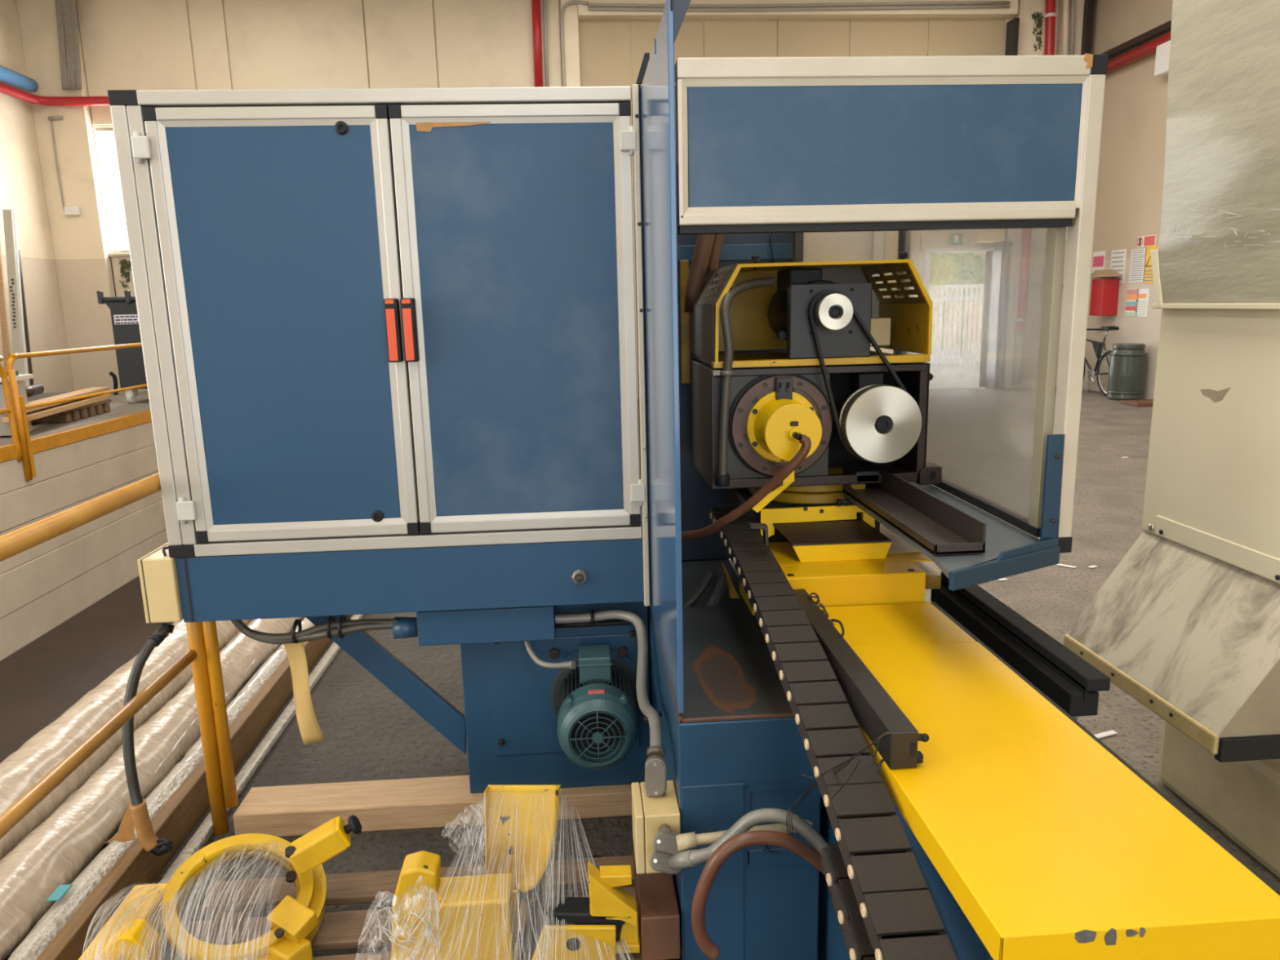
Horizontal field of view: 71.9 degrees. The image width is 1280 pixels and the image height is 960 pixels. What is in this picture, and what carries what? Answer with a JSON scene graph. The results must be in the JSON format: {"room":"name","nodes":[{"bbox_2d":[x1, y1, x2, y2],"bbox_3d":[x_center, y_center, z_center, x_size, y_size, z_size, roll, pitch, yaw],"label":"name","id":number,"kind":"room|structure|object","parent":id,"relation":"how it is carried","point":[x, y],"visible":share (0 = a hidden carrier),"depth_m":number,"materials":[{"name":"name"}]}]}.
{"room":"industrial hall","nodes":[
{"label":"industrial hall","id":0,"kind":"room"},
{"bbox_2d":[0,0,74,392],"bbox_3d":[-8.365,-1.207,3.210,0.304,7.800,21.900,-2,11,-4],"label":"wall","id":1,"kind":"structure","parent":0,"point":[21,183],"depth_m":12.87,"materials":[{"name":"beige paint"}]},
{"bbox_2d":[0,65,38,92],"bbox_3d":[-8.256,-4.070,4.411,0.190,0.190,17.345,-2,11,-4],"label":"pipe","id":2,"kind":"object","parent":1,"relation":"attached to","point":[11,77],"visible":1,"depth_m":12.40,"materials":[{"name":"metal"}]},
{"bbox_2d":[0,421,168,660],"bbox_3d":[-5.663,1.572,3.797,0.066,1.894,21.600,-2,11,-4],"label":"wall","id":3,"kind":"structure","parent":0,"point":[43,585],"depth_m":9.37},
{"bbox_2d":[0,409,151,462],"bbox_3d":[-5.681,0.684,3.620,0.072,0.134,21.600,-2,11,-4],"label":"trim","id":4,"kind":"structure","parent":3,"relation":"attached to","point":[7,452],"depth_m":9.51,"materials":[{"name":"orange paint"}]},
{"bbox_2d":[0,355,22,461],"bbox_3d":[-5.880,-0.318,6.580,0.051,1.021,3.809,-2,11,-4],"label":"railing","id":5,"kind":"object","parent":4,"relation":"on","point":[10,411],"visible":1,"depth_m":8.39,"materials":[{"name":"orange paint"}]},
{"bbox_2d":[6,342,147,480],"bbox_3d":[-6.168,-1.076,10.913,0.076,1.223,4.976,-2,11,-4],"label":"railing","id":6,"kind":"object","parent":3,"relation":"attached to","point":[20,407],"visible":0.89,"depth_m":8.60,"materials":[{"name":"orange paint"}]},
{"bbox_2d":[0,575,173,763],"bbox_3d":[-3.827,2.508,4.112,3.580,0.150,21.600,-2,11,-4],"label":"floor","id":7,"kind":"structure","parent":0,"point":[41,681],"depth_m":8.09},
{"bbox_2d":[0,391,150,661],"bbox_3d":[-6.916,1.682,3.731,2.450,2.064,21.600,-2,11,-4],"label":"platform","id":8,"kind":"object","parent":7,"relation":"on","point":[119,405],"depth_m":10.53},
{"bbox_2d":[0,240,10,371],"bbox_3d":[-8.684,-2.221,12.033,0.084,2.055,0.284,-2,11,-4],"label":"leaning board","id":9,"kind":"object","parent":8,"relation":"on","point":[3,316],"visible":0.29,"depth_m":12.02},
{"bbox_2d":[2,209,25,383],"bbox_3d":[-8.275,-2.360,11.666,0.112,2.361,0.306,0,11,7],"label":"leaning board","id":10,"kind":"object","parent":8,"relation":"on","point":[9,233],"visible":0.85,"depth_m":11.64,"materials":[{"name":"wood"}]},
{"bbox_2d":[0,370,33,435],"bbox_3d":[-6.877,-0.789,9.094,0.972,0.637,0.520,-2,11,-4],"label":"cart","id":11,"kind":"object","parent":8,"relation":"on","point":[5,430],"visible":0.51,"depth_m":8.95,"materials":[{"name":"beige"}]},
{"bbox_2d":[13,209,28,386],"bbox_3d":[-8.286,-2.383,11.784,0.048,2.385,0.294,0,11,7],"label":"leaning board","id":12,"kind":"object","parent":8,"relation":"on","point":[14,211],"visible":0.46,"depth_m":11.77,"materials":[{"name":"white paint"}]},
{"bbox_2d":[18,249,33,385],"bbox_3d":[-8.326,-2.163,11.947,0.038,1.872,0.292,-4,12,-14],"label":"leaning board","id":13,"kind":"object","parent":8,"relation":"on","point":[24,314],"visible":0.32,"depth_m":11.94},
{"bbox_2d":[31,399,111,424],"bbox_3d":[-7.069,-0.815,10.567,0.900,0.160,1.172,-3,11,-7],"label":"pallet","id":14,"kind":"object","parent":8,"relation":"on","point":[102,406],"visible":0.47,"depth_m":10.34,"materials":[{"name":"brown wood"}]},
{"bbox_2d":[1,393,111,422],"bbox_3d":[-6.583,-0.839,10.065,0.220,0.060,2.496,-4,12,-13],"label":"plank","id":15,"kind":"object","parent":14,"relation":"on","point":[41,413],"visible":0.61,"depth_m":9.81,"materials":[{"name":"brown wood"}]},
{"bbox_2d":[0,386,109,414],"bbox_3d":[-6.607,-0.925,10.067,0.220,0.060,2.496,-4,12,-13],"label":"plank","id":16,"kind":"object","parent":15,"relation":"on","point":[95,389],"visible":0.5,"depth_m":10.06,"materials":[{"name":"brown wood"}]},
{"bbox_2d":[96,290,147,403],"bbox_3d":[-6.531,-1.871,12.316,1.334,1.520,0.979,-2,11,-4],"label":"machine","id":17,"kind":"object","parent":8,"relation":"on","point":[123,309],"visible":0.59,"depth_m":11.90,"materials":[{"name":"black metal"}]},
{"bbox_2d":[15,0,1084,399],"bbox_3d":[-0.858,-3.580,14.190,16.830,7.800,0.520,-2,11,-4],"label":"wall","id":18,"kind":"structure","parent":0,"point":[137,45],"depth_m":13.38,"materials":[{"name":"beige paint"}]},
{"bbox_2d":[0,82,109,106],"bbox_3d":[-6.875,-3.927,4.572,2.855,0.130,17.415,-2,11,-4],"label":"pipe","id":19,"kind":"object","parent":18,"relation":"attached to","point":[6,89],"visible":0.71,"depth_m":12.90,"materials":[{"name":"metal"}]},
{"bbox_2d":[47,115,64,209],"bbox_3d":[-8.642,-4.740,13.190,0.198,1.338,0.060,-2,11,-4],"label":"conduit","id":20,"kind":"object","parent":18,"relation":"attached to","point":[51,118],"visible":1,"depth_m":13.13,"materials":[{"name":"beige"}]},
{"bbox_2d":[95,127,129,257],"bbox_3d":[-7.387,-4.441,13.582,2.207,1.930,0.220,-2,11,-4],"label":"window","id":21,"kind":"structure","parent":18,"relation":"in","point":[97,129],"depth_m":13.61,"materials":[{"name":"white glass"}]},
{"bbox_2d":[118,257,131,288],"bbox_3d":[-7.981,-3.198,13.706,0.245,0.488,0.030,-2,11,-4],"label":"plant","id":22,"kind":"object","parent":18,"relation":"attached to","point":[123,262],"visible":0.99,"depth_m":13.69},
{"bbox_2d":[531,0,542,87],"bbox_3d":[-1.558,-6.766,13.346,0.148,1.795,0.132,-2,11,-4],"label":"pipe","id":23,"kind":"object","parent":18,"relation":"attached to","point":[535,4],"visible":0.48,"depth_m":13.33,"materials":[{"name":"metal"}]},
{"bbox_2d":[560,0,588,86],"bbox_3d":[-0.975,-6.531,13.342,0.438,1.335,0.056,0,11,9],"label":"conduit","id":24,"kind":"object","parent":18,"relation":"attached to","point":[573,2],"visible":0.96,"depth_m":13.30,"materials":[{"name":"beige"}]},
{"bbox_2d":[587,4,1010,11],"bbox_3d":[2.462,-7.168,13.405,6.498,0.083,0.044,-2,11,-4],"label":"pipe","id":25,"kind":"object","parent":18,"relation":"attached to","point":[972,6],"visible":0.94,"depth_m":13.40,"materials":[{"name":"beige"}]},
{"bbox_2d":[587,0,1010,7],"bbox_3d":[2.460,-7.223,13.394,6.492,0.084,0.044,-2,11,-4],"label":"pipe","id":26,"kind":"object","parent":18,"relation":"attached to","point":[979,2],"visible":0.95,"depth_m":13.39,"materials":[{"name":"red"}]},
{"bbox_2d":[1004,17,1019,55],"bbox_3d":[5.886,-4.352,14.316,0.078,5.748,0.260,-2,11,-4],"label":"door track","id":27,"kind":"object","parent":18,"relation":"attached to","point":[1012,26],"visible":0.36,"depth_m":13.73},
{"bbox_2d":[1031,11,1043,51],"bbox_3d":[6.226,-7.043,13.838,0.198,0.588,0.030,-2,11,-4],"label":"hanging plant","id":28,"kind":"object","parent":18,"relation":"attached to","point":[1034,16],"visible":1,"depth_m":13.82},
{"bbox_2d":[1044,0,1056,55],"bbox_3d":[6.351,-4.756,14.218,0.389,6.401,0.166,-2,11,-4],"label":"pipe","id":29,"kind":"object","parent":18,"relation":"attached to","point":[1050,16],"visible":0.15,"depth_m":13.72,"materials":[{"name":"metal"}]},
{"bbox_2d":[1080,0,1094,55],"bbox_3d":[7.060,-5.833,14.105,0.105,3.680,0.100,-2,11,-4],"label":"duct","id":30,"kind":"object","parent":18,"relation":"attached to","point":[1088,14],"visible":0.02,"depth_m":13.82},
{"bbox_2d":[6,386,1279,959],"bbox_3d":[2.996,1.450,4.381,10.140,1.600,21.600,-2,11,-4],"label":"floor","id":31,"kind":"structure","parent":0,"point":[369,732],"depth_m":3.36,"materials":[{"name":"concrete"}]},
{"bbox_2d":[0,472,238,839],"bbox_3d":[-1.344,0.339,3.499,0.092,1.128,6.102,-2,11,-4],"label":"guard rail","id":32,"kind":"object","parent":31,"relation":"on","point":[203,652],"visible":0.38,"depth_m":2.32,"materials":[{"name":"orange paint"}]},
{"bbox_2d":[0,618,253,860],"bbox_3d":[-1.991,0.666,4.182,0.264,0.244,5.800,-2,11,-4],"label":"roll","id":33,"kind":"object","parent":31,"relation":"on","point":[24,768],"visible":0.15,"depth_m":2.90,"materials":[{"name":"plastic"}]},
{"bbox_2d":[0,617,305,959],"bbox_3d":[-1.726,0.695,4.206,0.266,0.166,5.800,-2,11,-4],"label":"roll","id":34,"kind":"object","parent":31,"relation":"on","point":[42,867],"visible":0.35,"depth_m":2.59,"materials":[{"name":"white"}]},
{"bbox_2d":[8,617,313,959],"bbox_3d":[-1.590,0.719,4.221,0.114,0.107,5.800,-2,11,-4],"label":"tube","id":35,"kind":"object","parent":31,"relation":"on","point":[51,923],"visible":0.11,"depth_m":2.44,"materials":[{"name":"plastic"}]},
{"bbox_2d":[35,614,350,959],"bbox_3d":[-1.489,0.748,4.029,0.045,0.125,5.400,-2,11,-4],"label":"plank","id":36,"kind":"object","parent":31,"relation":"on","point":[182,811],"visible":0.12,"depth_m":2.60,"materials":[{"name":"wood"}]},
{"bbox_2d":[158,614,364,883],"bbox_3d":[-1.365,0.927,3.358,0.042,0.030,3.600,-2,11,-4],"label":"strip","id":37,"kind":"object","parent":31,"relation":"on","point":[204,832],"visible":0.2,"depth_m":3.07,"materials":[{"name":"plastic"}]},
{"bbox_2d":[171,854,641,959],"bbox_3d":[-0.513,1.110,2.107,1.120,0.122,0.420,-2,11,-4],"label":"pallet","id":38,"kind":"object","parent":31,"relation":"on","point":[337,931],"visible":0.35,"depth_m":2.18,"materials":[{"name":"brown wood"}]},
{"bbox_2d":[78,814,361,959],"bbox_3d":[-0.918,0.946,2.016,0.536,0.266,0.385,-2,11,-4],"label":"steady rest","id":39,"kind":"object","parent":38,"relation":"on","point":[294,923],"visible":0.92,"depth_m":2.00,"materials":[{"name":"yellow paint"}]},
{"bbox_2d":[81,842,286,959],"bbox_3d":[-0.993,0.961,1.970,0.415,0.123,0.381,-2,11,-4],"label":"film","id":40,"kind":"object","parent":39,"relation":"attached to","point":[188,908],"visible":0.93,"depth_m":1.92,"materials":[{"name":"white"}]},
{"bbox_2d":[391,850,440,959],"bbox_3d":[-0.501,0.963,1.970,0.115,0.257,0.070,-2,11,-4],"label":"machine part","id":41,"kind":"object","parent":38,"relation":"on","point":[427,864],"visible":0.84,"depth_m":1.93,"materials":[{"name":"paint"}]},
{"bbox_2d":[441,801,485,871],"bbox_3d":[-0.430,0.895,2.196,0.135,0.225,0.067,3,12,22],"label":"film","id":42,"kind":"object","parent":38,"relation":"on","point":[464,824],"visible":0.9,"depth_m":2.19,"materials":[{"name":"white"}]},
{"bbox_2d":[432,872,516,959],"bbox_3d":[-0.368,0.996,1.980,0.166,0.179,0.100,-2,11,-4],"label":"block","id":43,"kind":"object","parent":38,"relation":"on","point":[486,948],"visible":0.83,"depth_m":1.93,"materials":[{"name":"paint"}]},
{"bbox_2d":[484,784,559,911],"bbox_3d":[-0.290,0.911,2.158,0.198,0.301,0.130,-2,11,-4],"label":"machine part","id":44,"kind":"object","parent":38,"relation":"on","point":[549,793],"visible":0.77,"depth_m":2.18,"materials":[{"name":"yellow paint"}]},
{"bbox_2d":[405,791,554,959],"bbox_3d":[-0.365,0.904,1.965,0.370,0.218,0.431,-2,11,-4],"label":"film","id":45,"kind":"object","parent":44,"relation":"on","point":[470,862],"visible":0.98,"depth_m":1.93,"materials":[{"name":"white"}]},
{"bbox_2d":[357,875,440,959],"bbox_3d":[-0.512,0.945,1.839,0.194,0.221,0.086,-2,11,-4],"label":"film","id":46,"kind":"object","parent":45,"relation":"attached to","point":[429,927],"visible":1,"depth_m":1.84,"materials":[{"name":"white"}]},
{"bbox_2d":[537,797,632,959],"bbox_3d":[-0.123,0.917,2.043,0.250,0.236,0.541,-2,11,-4],"label":"film","id":47,"kind":"object","parent":44,"relation":"on","point":[575,828],"visible":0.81,"depth_m":2.00,"materials":[{"name":"white"}]},
{"bbox_2d":[520,896,628,959],"bbox_3d":[-0.137,1.002,1.948,0.254,0.145,0.077,-2,11,-4],"label":"wrapped machine part","id":48,"kind":"object","parent":38,"relation":"on","point":[575,911],"visible":0.9,"depth_m":1.92,"materials":[{"name":"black metal"}]},
{"bbox_2d":[587,861,639,952],"bbox_3d":[-0.058,0.942,1.950,0.108,0.207,0.060,-2,11,-4],"label":"bracket","id":49,"kind":"object","parent":38,"relation":"on","point":[607,899],"visible":0.9,"depth_m":1.93,"materials":[{"name":"metal"}]},
{"bbox_2d":[633,845,680,959],"bbox_3d":[0.036,0.983,2.078,0.086,0.110,0.280,-2,11,-4],"label":"block","id":50,"kind":"object","parent":38,"relation":"on","point":[657,907],"visible":0.76,"depth_m":1.95,"materials":[{"name":"wood"}]},
{"bbox_2d":[232,775,632,836],"bbox_3d":[-0.596,1.003,2.758,1.254,0.081,0.160,-2,11,-4],"label":"timber beam","id":51,"kind":"structure","parent":31,"relation":"on","point":[284,811],"depth_m":2.69,"materials":[{"name":"wood"}]},
{"bbox_2d":[460,601,649,793],"bbox_3d":[-0.263,0.611,2.854,0.562,0.634,0.430,-2,11,-4],"label":"pedestal","id":52,"kind":"object","parent":51,"relation":"on","point":[511,719],"visible":0.53,"depth_m":2.67,"materials":[{"name":"blue"}]},
{"bbox_2d":[137,542,183,622],"bbox_3d":[-1.311,0.276,2.477,0.091,0.197,0.180,-2,11,-4],"label":"box","id":53,"kind":"object","parent":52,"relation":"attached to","point":[158,575],"visible":0.57,"depth_m":2.39,"materials":[{"name":"beige paint"}]},
{"bbox_2d":[105,622,174,855],"bbox_3d":[-1.378,0.714,2.433,0.189,0.617,0.201,-2,11,-4],"label":"hanging cable","id":54,"kind":"object","parent":53,"relation":"hanging from","point":[136,814],"visible":0.97,"depth_m":2.39,"materials":[{"name":"black plastic"}]},
{"bbox_2d":[107,86,645,558],"bbox_3d":[-0.657,-0.439,2.538,1.294,1.187,0.533,-2,11,-4],"label":"cabinet","id":55,"kind":"object","parent":52,"relation":"on","point":[369,318],"visible":1,"depth_m":2.31,"materials":[{"name":"blue metal"}]},
{"bbox_2d":[631,84,652,606],"bbox_3d":[0.006,-0.324,2.376,0.022,1.382,0.045,-2,11,-4],"label":"post","id":56,"kind":"object","parent":55,"relation":"attached to","point":[636,89],"visible":1,"depth_m":2.35,"materials":[{"name":"grey"}]},
{"bbox_2d":[306,615,466,754],"bbox_3d":[-0.791,0.612,2.701,0.493,0.518,0.022,-2,11,-4],"label":"diagonal brace","id":57,"kind":"object","parent":52,"relation":"attached to","point":[446,719],"visible":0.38,"depth_m":2.70,"materials":[{"name":"blue paint"}]},
{"bbox_2d":[175,537,644,622],"bbox_3d":[-0.637,0.241,2.640,1.272,0.185,0.440,-2,11,-4],"label":"machine base panel","id":58,"kind":"object","parent":52,"relation":"on","point":[508,575],"visible":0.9,"depth_m":2.45,"materials":[{"name":"blue paint"}]},
{"bbox_2d":[230,605,662,746],"bbox_3d":[-0.553,0.515,2.268,1.189,0.193,0.699,-2,11,-4],"label":"cable conduit","id":59,"kind":"object","parent":52,"relation":"attached to","point":[526,624],"visible":0.98,"depth_m":2.52,"materials":[{"name":"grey metal"}]},
{"bbox_2d":[283,641,324,744],"bbox_3d":[-0.979,0.616,2.565,0.091,0.324,0.025,-2,11,-4],"label":"tape strip","id":60,"kind":"object","parent":59,"relation":"hanging from","point":[310,731],"visible":0.94,"depth_m":2.56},
{"bbox_2d":[551,644,639,769],"bbox_3d":[-0.124,0.656,2.533,0.270,0.310,0.283,-2,11,-4],"label":"motor","id":61,"kind":"object","parent":52,"relation":"on","point":[595,704],"visible":0.98,"depth_m":2.46,"materials":[{"name":"teal"}]},
{"bbox_2d":[568,711,626,764],"bbox_3d":[-0.114,0.702,2.401,0.157,0.157,0.005,-2,11,-4],"label":"grille","id":62,"kind":"object","parent":61,"relation":"attached to","point":[574,756],"depth_m":2.40,"materials":[{"name":"metal"}]},
{"bbox_2d":[647,458,1111,959],"bbox_3d":[0.479,0.544,2.333,0.851,1.097,2.310,-2,11,-4],"label":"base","id":63,"kind":"object","parent":31,"relation":"on","point":[736,748],"visible":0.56,"depth_m":1.95,"materials":[{"name":"blue metal"}]},
{"bbox_2d":[635,0,691,713],"bbox_3d":[0.076,-0.400,2.020,0.095,1.689,0.785,-2,11,-4],"label":"panel","id":64,"kind":"object","parent":63,"relation":"on","point":[656,77],"visible":0.99,"depth_m":1.89,"materials":[{"name":"blue paint"}]},
{"bbox_2d":[682,567,728,607],"bbox_3d":[0.184,0.342,2.584,0.150,0.173,0.024,-2,11,-4],"label":"hoses","id":65,"kind":"object","parent":63,"relation":"on","point":[716,598],"visible":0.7,"depth_m":2.57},
{"bbox_2d":[633,163,792,560],"bbox_3d":[0.260,-0.398,3.082,0.510,1.299,0.430,-2,11,-4],"label":"frame","id":66,"kind":"object","parent":63,"relation":"on","point":[698,498],"visible":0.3,"depth_m":2.91,"materials":[{"name":"blue paint"}]},
{"bbox_2d":[631,746,827,874],"bbox_3d":[0.204,0.729,1.874,0.506,0.250,0.225,2,12,15],"label":"junction box","id":67,"kind":"object","parent":63,"relation":"attached to","point":[660,845],"visible":0.76,"depth_m":1.88,"materials":[{"name":"beige paint"}]},
{"bbox_2d":[691,830,823,959],"bbox_3d":[0.248,0.813,1.742,0.299,0.266,0.036,-3,11,-10],"label":"hose","id":68,"kind":"object","parent":67,"relation":"attached to","point":[739,842],"visible":0.94,"depth_m":1.71,"materials":[{"name":"rubber"}]},
{"bbox_2d":[722,561,739,598],"bbox_3d":[0.252,0.275,2.438,0.044,0.101,0.030,-2,11,-4],"label":"stay","id":69,"kind":"object","parent":63,"relation":"attached to","point":[733,593],"visible":1,"depth_m":2.43,"materials":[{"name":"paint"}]},
{"bbox_2d":[681,252,942,615],"bbox_3d":[0.450,-0.178,2.469,0.720,0.880,0.760,-2,11,-4],"label":"workhead","id":70,"kind":"object","parent":63,"relation":"on","point":[782,433],"visible":0.99,"depth_m":2.32,"materials":[{"name":"yellow metal"}]},
{"bbox_2d":[684,234,715,312],"bbox_3d":[0.208,-0.745,2.646,0.157,0.472,0.052,-2,11,-4],"label":"riser pipe","id":71,"kind":"object","parent":70,"relation":"attached to","point":[704,242],"visible":0.43,"depth_m":2.65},
{"bbox_2d":[705,234,724,284],"bbox_3d":[0.245,-0.758,2.708,0.090,0.304,0.040,-2,11,-4],"label":"riser pipe","id":72,"kind":"object","parent":70,"relation":"attached to","point":[714,258],"visible":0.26,"depth_m":2.70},
{"bbox_2d":[689,252,933,368],"bbox_3d":[0.457,-0.490,2.529,0.578,0.291,0.522,-2,11,-4],"label":"hood","id":73,"kind":"object","parent":70,"relation":"attached to","point":[769,303],"depth_m":2.36,"materials":[{"name":"yellow paint"}]},
{"bbox_2d":[709,506,957,959],"bbox_3d":[0.318,0.464,1.731,0.094,0.531,1.830,-2,11,-4],"label":"chain","id":74,"kind":"object","parent":63,"relation":"attached to","point":[885,908],"depth_m":1.40,"materials":[{"name":"grey"}]},
{"bbox_2d":[786,732,890,834],"bbox_3d":[0.297,0.530,1.487,0.077,0.436,0.434,-3,11,-9],"label":"wire","id":75,"kind":"object","parent":74,"relation":"attached to","point":[851,758],"visible":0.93,"depth_m":1.39,"materials":[{"name":"grey"}]},
{"bbox_2d":[675,53,1108,552],"bbox_3d":[0.451,-0.496,2.198,0.817,1.157,1.008,-2,11,-4],"label":"enclosure","id":76,"kind":"object","parent":63,"relation":"on","point":[977,169],"visible":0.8,"depth_m":1.70,"materials":[{"name":"blue paint"}]},
{"bbox_2d":[842,481,1039,578],"bbox_3d":[0.697,0.072,2.239,0.286,0.012,1.101,-2,11,-4],"label":"tray","id":77,"kind":"object","parent":63,"relation":"on","point":[987,562],"depth_m":1.92,"materials":[{"name":"metal"}]},
{"bbox_2d":[819,601,1279,959],"bbox_3d":[0.579,0.465,1.634,0.386,0.102,1.175,-2,11,-4],"label":"bed","id":78,"kind":"object","parent":63,"relation":"on","point":[1050,844],"visible":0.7,"depth_m":1.25,"materials":[{"name":"yellow metal"}]},
{"bbox_2d":[807,592,844,636],"bbox_3d":[0.409,0.300,1.961,0.038,0.049,0.193,-3,11,-8],"label":"swarf curls","id":79,"kind":"object","parent":78,"relation":"on","point":[810,596],"visible":0.43,"depth_m":1.98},
{"bbox_2d":[793,588,928,774],"bbox_3d":[0.389,0.364,1.739,0.105,0.063,0.752,-2,11,-4],"label":"bar","id":80,"kind":"object","parent":78,"relation":"on","point":[872,706],"visible":0.91,"depth_m":1.54,"materials":[{"name":"black metal"}]},
{"bbox_2d":[1082,325,1119,395],"bbox_3d":[7.083,-1.881,13.816,0.548,1.062,1.777,-2,11,-4],"label":"bicycle","id":81,"kind":"object","parent":31,"relation":"on","point":[1098,347],"visible":0.38,"depth_m":13.61,"materials":[{"name":"black"}]},
{"bbox_2d":[1106,342,1147,400],"bbox_3d":[7.146,-1.589,12.949,0.487,0.808,0.487,-2,11,-4],"label":"barrel","id":82,"kind":"object","parent":31,"relation":"on","point":[1127,361],"visible":0.98,"depth_m":12.78,"materials":[{"name":"metal"}]},
{"bbox_2d":[1120,399,1153,406],"bbox_3d":[7.206,-1.081,12.332,0.780,0.050,0.400,-2,11,-4],"label":"board","id":83,"kind":"object","parent":31,"relation":"on","point":[1144,402],"visible":0.49,"depth_m":12.25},
{"bbox_2d":[1063,0,1279,878],"bbox_3d":[2.157,-0.226,1.115,1.540,3.005,3.175,-2,11,-4],"label":"machine","id":84,"kind":"object","parent":31,"relation":"on","point":[1186,624],"visible":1,"depth_m":2.32,"materials":[{"name":"beige paint"}]},
{"bbox_2d":[1063,530,1279,762],"bbox_3d":[1.689,0.400,2.397,0.721,0.386,0.676,-2,11,-4],"label":"hood","id":85,"kind":"object","parent":84,"relation":"attached to","point":[1190,633],"depth_m":2.29,"materials":[{"name":"beige metal"}]},
{"bbox_2d":[1082,0,1173,399],"bbox_3d":[8.103,-2.494,4.110,0.300,6.400,21.900,-2,11,-4],"label":"wall","id":86,"kind":"structure","parent":0,"point":[1131,184],"depth_m":13.16,"materials":[{"name":"paint"}]},
{"bbox_2d":[1091,250,1105,273],"bbox_3d":[7.289,-3.461,14.021,0.008,0.337,0.332,-2,11,-4],"label":"notice","id":87,"kind":"object","parent":86,"relation":"attached to","point":[1099,257],"visible":0.82,"depth_m":14.02,"materials":[{"name":"white paper"}]},
{"bbox_2d":[1088,269,1122,315],"bbox_3d":[7.181,-2.897,13.646,0.308,0.695,0.500,-2,11,-4],"label":"box","id":88,"kind":"object","parent":86,"relation":"attached to","point":[1104,292],"visible":0.96,"depth_m":13.56,"materials":[{"name":"red paint"}]},
{"bbox_2d":[1109,248,1126,283],"bbox_3d":[7.327,-3.272,13.527,0.008,0.505,0.377,-2,11,-4],"label":"notice","id":89,"kind":"object","parent":86,"relation":"attached to","point":[1117,264],"visible":0.83,"depth_m":13.48,"materials":[{"name":"white paper"}]},
{"bbox_2d":[1111,251,1124,279],"bbox_3d":[7.324,-3.279,13.529,0.004,0.415,0.312,-2,11,-4],"label":"print","id":90,"kind":"object","parent":89,"relation":"attached to","point":[1117,258],"depth_m":13.49,"materials":[{"name":"grey"}]},
{"bbox_2d":[1124,288,1139,316],"bbox_3d":[7.368,-2.657,13.217,0.008,0.412,0.292,-2,11,-4],"label":"notice","id":91,"kind":"object","parent":86,"relation":"attached to","point":[1131,308],"visible":1,"depth_m":13.22,"materials":[{"name":"multicoloured paper"}]},
{"bbox_2d":[1101,20,1171,60],"bbox_3d":[7.535,-5.385,7.917,0.135,0.090,12.550,-2,11,-4],"label":"cable tray","id":92,"kind":"object","parent":86,"relation":"attached to","point":[1165,28],"visible":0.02,"depth_m":12.63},
{"bbox_2d":[1128,248,1146,282],"bbox_3d":[7.361,-3.173,13.044,0.008,0.476,0.352,-2,11,-4],"label":"notice","id":93,"kind":"object","parent":86,"relation":"attached to","point":[1137,267],"visible":1,"depth_m":13.04,"materials":[{"name":"white paper"}]},
{"bbox_2d":[1106,31,1170,74],"bbox_3d":[7.519,-5.180,7.849,0.170,0.170,12.340,-2,11,-4],"label":"pipe","id":94,"kind":"object","parent":86,"relation":"attached to","point":[1148,48],"visible":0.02,"depth_m":12.65,"materials":[{"name":"metal"}]},
{"bbox_2d":[1154,40,1170,76],"bbox_3d":[7.252,-5.740,11.892,0.175,0.400,0.719,-2,11,-4],"label":"wall lamp","id":95,"kind":"object","parent":94,"relation":"hanging from","point":[1162,51],"visible":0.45,"depth_m":12.08,"materials":[{"name":"white plastic"}]},
{"bbox_2d":[1134,288,1149,316],"bbox_3d":[7.386,-2.608,12.973,0.008,0.405,0.283,-2,11,-4],"label":"notice","id":96,"kind":"object","parent":86,"relation":"attached to","point":[1142,305],"visible":1,"depth_m":12.95,"materials":[{"name":"white paper"}]},
{"bbox_2d":[1137,234,1155,247],"bbox_3d":[7.363,-3.474,12.829,0.009,0.152,0.418,-2,11,-4],"label":"notice","id":97,"kind":"object","parent":86,"relation":"attached to","point":[1150,240],"visible":1,"depth_m":12.82,"materials":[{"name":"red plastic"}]},
{"bbox_2d":[1142,244,1157,283],"bbox_3d":[7.380,-3.115,12.761,0.008,0.529,0.257,-2,11,-4],"label":"notice","id":98,"kind":"object","parent":86,"relation":"attached to","point":[1148,277],"visible":0.78,"depth_m":12.79,"materials":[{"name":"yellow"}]},
{"bbox_3d":[-0.214,-5.419,2.896,16.830,0.200,22.400,-2,11,-4],"label":"ceiling","id":99,"kind":"structure","parent":0,"visible":0},
{"bbox_2d":[54,0,82,89],"bbox_3d":[-8.294,-6.474,12.788,0.380,1.530,0.043,-2,11,-4],"label":"cable bundle","id":100,"kind":"object","parent":99,"relation":"hanging from","point":[65,10],"visible":1,"depth_m":12.80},
{"bbox_2d":[542,0,549,87],"bbox_3d":[-1.428,-6.780,13.373,0.081,1.798,0.056,-2,11,-4],"label":"pipe","id":101,"kind":"object","parent":99,"relation":"attached to","point":[544,2],"visible":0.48,"depth_m":13.38,"materials":[{"name":"beige"}]},
{"bbox_2d":[1062,0,1069,55],"bbox_3d":[6.656,-7.313,13.794,0.157,1.274,0.086,-2,11,-4],"label":"pipe","id":102,"kind":"object","parent":99,"relation":"hanging from","point":[1065,2],"visible":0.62,"depth_m":13.81,"materials":[{"name":"metal"}]},
{"bbox_2d":[1070,0,1075,55],"bbox_3d":[6.772,-7.317,13.801,0.130,1.273,0.057,-2,11,-4],"label":"pipe","id":103,"kind":"object","parent":99,"relation":"hanging from","point":[1073,2],"visible":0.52,"depth_m":13.83,"materials":[{"name":"beige"}]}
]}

